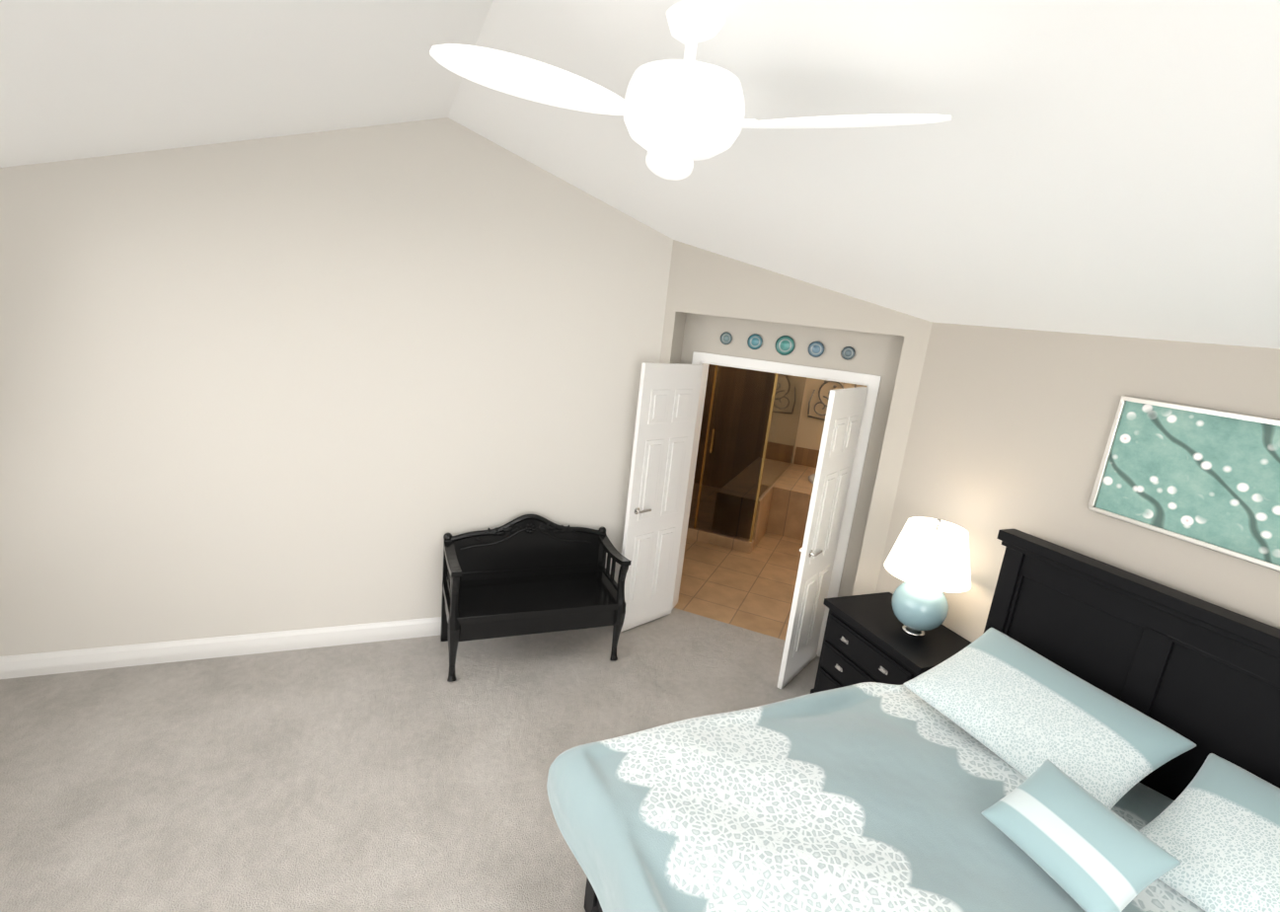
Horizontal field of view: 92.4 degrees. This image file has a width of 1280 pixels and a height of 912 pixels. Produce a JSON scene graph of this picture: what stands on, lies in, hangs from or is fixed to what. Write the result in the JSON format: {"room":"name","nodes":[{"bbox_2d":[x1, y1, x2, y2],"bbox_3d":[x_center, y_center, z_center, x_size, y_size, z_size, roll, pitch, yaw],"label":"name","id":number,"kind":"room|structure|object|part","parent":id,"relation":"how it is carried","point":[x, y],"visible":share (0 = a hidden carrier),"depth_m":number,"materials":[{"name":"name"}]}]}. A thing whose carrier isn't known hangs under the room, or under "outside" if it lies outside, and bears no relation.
{"room":"bedroom","nodes":[
{"label":"bedroom","id":0,"kind":"room"},
{"bbox_2d":[0,117,673,656],"bbox_3d":[-1.896,-0.835,3.669,4.480,4.300,0.160,0,15,-23],"label":"wall","id":1,"kind":"structure","parent":0,"point":[312,380],"depth_m":3.63,"materials":[{"name":"white paint"}]},
{"bbox_2d":[0,616,441,678],"bbox_3d":[-2.018,1.201,4.102,4.240,0.135,0.016,0,15,-23],"label":"baseboard","id":2,"kind":"structure","parent":1,"relation":"attached to","point":[46,663],"depth_m":3.80,"materials":[{"name":"white wood"}]},
{"bbox_2d":[0,607,820,911],"bbox_3d":[-0.472,2.009,1.949,5.820,0.100,5.740,0,15,-23],"label":"floor carpet","id":3,"kind":"object","parent":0,"point":[393,776],"visible":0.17,"depth_m":3.07,"materials":[{"name":"grey carpet"}]},
{"bbox_2d":[440,514,631,681],"bbox_3d":[-0.723,0.921,4.187,1.169,0.929,0.581,0,15,-23],"label":"bench","id":4,"kind":"object","parent":3,"relation":"on","point":[528,574],"visible":1,"depth_m":4.21,"materials":[{"name":"black paint"}]},
{"bbox_2d":[810,592,971,693],"bbox_3d":[1.490,1.359,3.668,0.538,0.770,0.776,0,15,-23],"label":"nightstand","id":5,"kind":"object","parent":3,"relation":"on","point":[866,638],"visible":0.42,"depth_m":3.55,"materials":[{"name":"black wood"}]},
{"bbox_2d":[884,517,971,636],"bbox_3d":[1.603,0.674,3.440,0.450,0.684,0.450,0,15,-23],"label":"lamp","id":6,"kind":"object","parent":5,"relation":"on","point":[928,561],"visible":1,"depth_m":3.33,"materials":[{"name":"white fabric"}]},
{"bbox_3d":[1.619,0.524,3.404,0.450,0.286,0.450,0,15,-23],"label":"lamp shade","id":7,"kind":"part","parent":6,"relation":"part of","materials":[{"name":"white fabric"}]},
{"bbox_2d":[546,527,1279,911],"bbox_3d":[1.157,1.355,1.944,2.389,1.510,2.245,0,15,-25],"label":"bed","id":8,"kind":"object","parent":3,"relation":"on","point":[1070,731],"visible":1,"depth_m":2.26,"materials":[{"name":"black"}]},
{"bbox_2d":[546,671,1279,911],"bbox_3d":[1.057,1.620,1.972,2.257,0.616,2.252,0,15,-25],"label":"comforter","id":9,"kind":"object","parent":8,"relation":"on","point":[865,796],"depth_m":2.16,"materials":[{"name":"fabric"}]},
{"bbox_2d":[0,0,1279,349],"bbox_3d":[-0.421,-1.104,1.887,6.100,1.146,7.180,0,15,-23],"label":"ceiling","id":10,"kind":"structure","parent":0,"point":[1111,168],"depth_m":2.04,"materials":[{"name":"white paint"}]},
{"bbox_2d":[429,0,951,179],"bbox_3d":[0.005,-1.069,1.738,1.154,0.420,1.206,0,15,-23],"label":"ceiling fan","id":11,"kind":"object","parent":10,"relation":"attached to","point":[681,116],"visible":1,"depth_m":1.61,"materials":[{"name":"white"}]},
{"bbox_3d":[0.133,-1.053,1.729,0.344,0.420,0.344,0,15,-23],"label":"motor","id":12,"kind":"part","parent":11,"relation":"part of","materials":[{"name":"white"}]},
{"bbox_2d":[659,239,932,597],"bbox_3d":[1.032,-0.674,4.322,2.340,4.300,0.420,11,14,21],"label":"wall","id":13,"kind":"structure","parent":0,"point":[712,297],"depth_m":4.16,"materials":[{"name":"beige paint"}]},
{"bbox_2d":[620,362,702,631],"bbox_3d":[0.137,0.328,4.582,0.566,2.030,0.259,0,15,-23],"label":"door leaf","id":14,"kind":"structure","parent":13,"relation":"in","point":[666,415],"depth_m":4.53,"materials":[{"name":"white wood"}]},
{"bbox_3d":[-0.002,0.387,4.478,0.155,0.051,0.147,0,15,-23],"label":"handle","id":15,"kind":"part","parent":14,"relation":"part of","materials":[{"name":"silver metal"}]},
{"bbox_2d":[720,331,732,344],"bbox_3d":[0.630,-0.860,4.483,0.090,0.090,0.015,11,14,21],"label":"plate","id":16,"kind":"object","parent":13,"relation":"attached to","point":[725,338],"visible":1,"depth_m":4.48,"materials":[{"name":"ceramic"}]},
{"bbox_2d":[747,333,762,349],"bbox_3d":[0.827,-0.820,4.406,0.110,0.110,0.015,11,14,21],"label":"plate","id":17,"kind":"object","parent":13,"relation":"attached to","point":[754,340],"visible":1,"depth_m":4.41,"materials":[{"name":"ceramic"}]},
{"bbox_2d":[672,351,881,656],"bbox_3d":[0.935,0.351,4.691,1.330,2.127,0.206,11,14,21],"label":"door frame","id":18,"kind":"structure","parent":13,"relation":"attached to","point":[870,382],"depth_m":4.40,"materials":[{"name":"white wood"}]},
{"bbox_2d":[775,335,794,355],"bbox_3d":[1.023,-0.780,4.330,0.136,0.136,0.015,11,14,21],"label":"plate","id":19,"kind":"object","parent":13,"relation":"attached to","point":[785,344],"visible":1,"depth_m":4.33,"materials":[{"name":"ceramic"}]},
{"bbox_2d":[808,341,824,357],"bbox_3d":[1.220,-0.740,4.253,0.110,0.110,0.015,11,14,21],"label":"plate","id":20,"kind":"object","parent":13,"relation":"attached to","point":[815,348],"visible":1,"depth_m":4.25,"materials":[{"name":"ceramic"}]},
{"bbox_2d":[777,386,867,688],"bbox_3d":[1.230,0.553,4.141,0.530,2.030,0.330,0,15,-23],"label":"door leaf","id":21,"kind":"structure","parent":13,"relation":"in","point":[839,440],"depth_m":4.06,"materials":[{"name":"white wood"}]},
{"bbox_3d":[1.116,0.620,4.016,0.159,0.051,0.156,0,15,-23],"label":"handle","id":22,"kind":"part","parent":21,"relation":"part of","materials":[{"name":"silver metal"}]},
{"bbox_2d":[840,346,855,360],"bbox_3d":[1.417,-0.700,4.176,0.090,0.090,0.015,11,14,21],"label":"plate","id":23,"kind":"object","parent":13,"relation":"attached to","point":[848,352],"visible":1,"depth_m":4.18,"materials":[{"name":"ceramic"}]},
{"bbox_2d":[875,322,1279,642],"bbox_3d":[2.609,0.068,1.955,0.160,4.300,4.450,0,15,-23],"label":"wall","id":24,"kind":"structure","parent":0,"point":[1010,428],"depth_m":3.08,"materials":[{"name":"beige paint"}]},
{"bbox_2d":[1087,395,1279,571],"bbox_3d":[2.423,0.184,2.140,0.031,0.540,1.528,0,15,-23],"label":"picture","id":25,"kind":"object","parent":24,"relation":"attached to","point":[1206,478],"visible":0.98,"depth_m":2.50,"materials":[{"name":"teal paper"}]},
{"label":"outside","id":26,"kind":"structure","parent":0,"visible":0},
{"bbox_2d":[674,531,803,640],"bbox_3d":[1.776,1.092,6.777,4.400,0.100,4.180,11,14,21],"label":"floor","id":27,"kind":"structure","parent":26,"point":[753,590],"depth_m":5.75,"materials":[{"name":"tile"}]},
{"bbox_2d":[686,364,816,553],"bbox_3d":[2.170,-0.057,7.072,4.257,2.081,3.022,0,15,-23],"label":"shower stall","id":28,"kind":"object","parent":27,"relation":"on","point":[753,485],"visible":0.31,"depth_m":6.54,"materials":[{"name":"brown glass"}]},
{"bbox_2d":[686,456,816,553],"bbox_3d":[2.102,0.572,7.223,4.257,0.780,3.021,0,15,-23],"label":"tub","id":29,"kind":"object","parent":28,"relation":"in","point":[728,510],"depth_m":6.67,"materials":[{"name":"beige tile"}]},
{"bbox_2d":[791,376,866,466],"bbox_3d":[1.905,-0.184,6.446,4.100,2.550,3.930,11,14,21],"label":"wall","id":30,"kind":"structure","parent":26,"point":[809,433],"depth_m":8.20,"materials":[{"name":"beige paint"}]},
{"bbox_2d":[793,446,819,467],"bbox_3d":[1.688,-0.388,7.730,4.667,2.300,2.695,0,15,-23],"label":"wall tile","id":31,"kind":"structure","parent":30,"relation":"attached to","point":[805,457],"depth_m":8.33,"materials":[{"name":"brown tile"}]},
{"bbox_2d":[807,379,856,420],"bbox_3d":[2.773,-0.912,7.894,1.092,1.077,0.036,11,14,21],"label":"wall decoration","id":32,"kind":"object","parent":30,"relation":"attached to","point":[825,382],"visible":0.15,"depth_m":8.10,"materials":[{"name":"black metal"}]}
]}

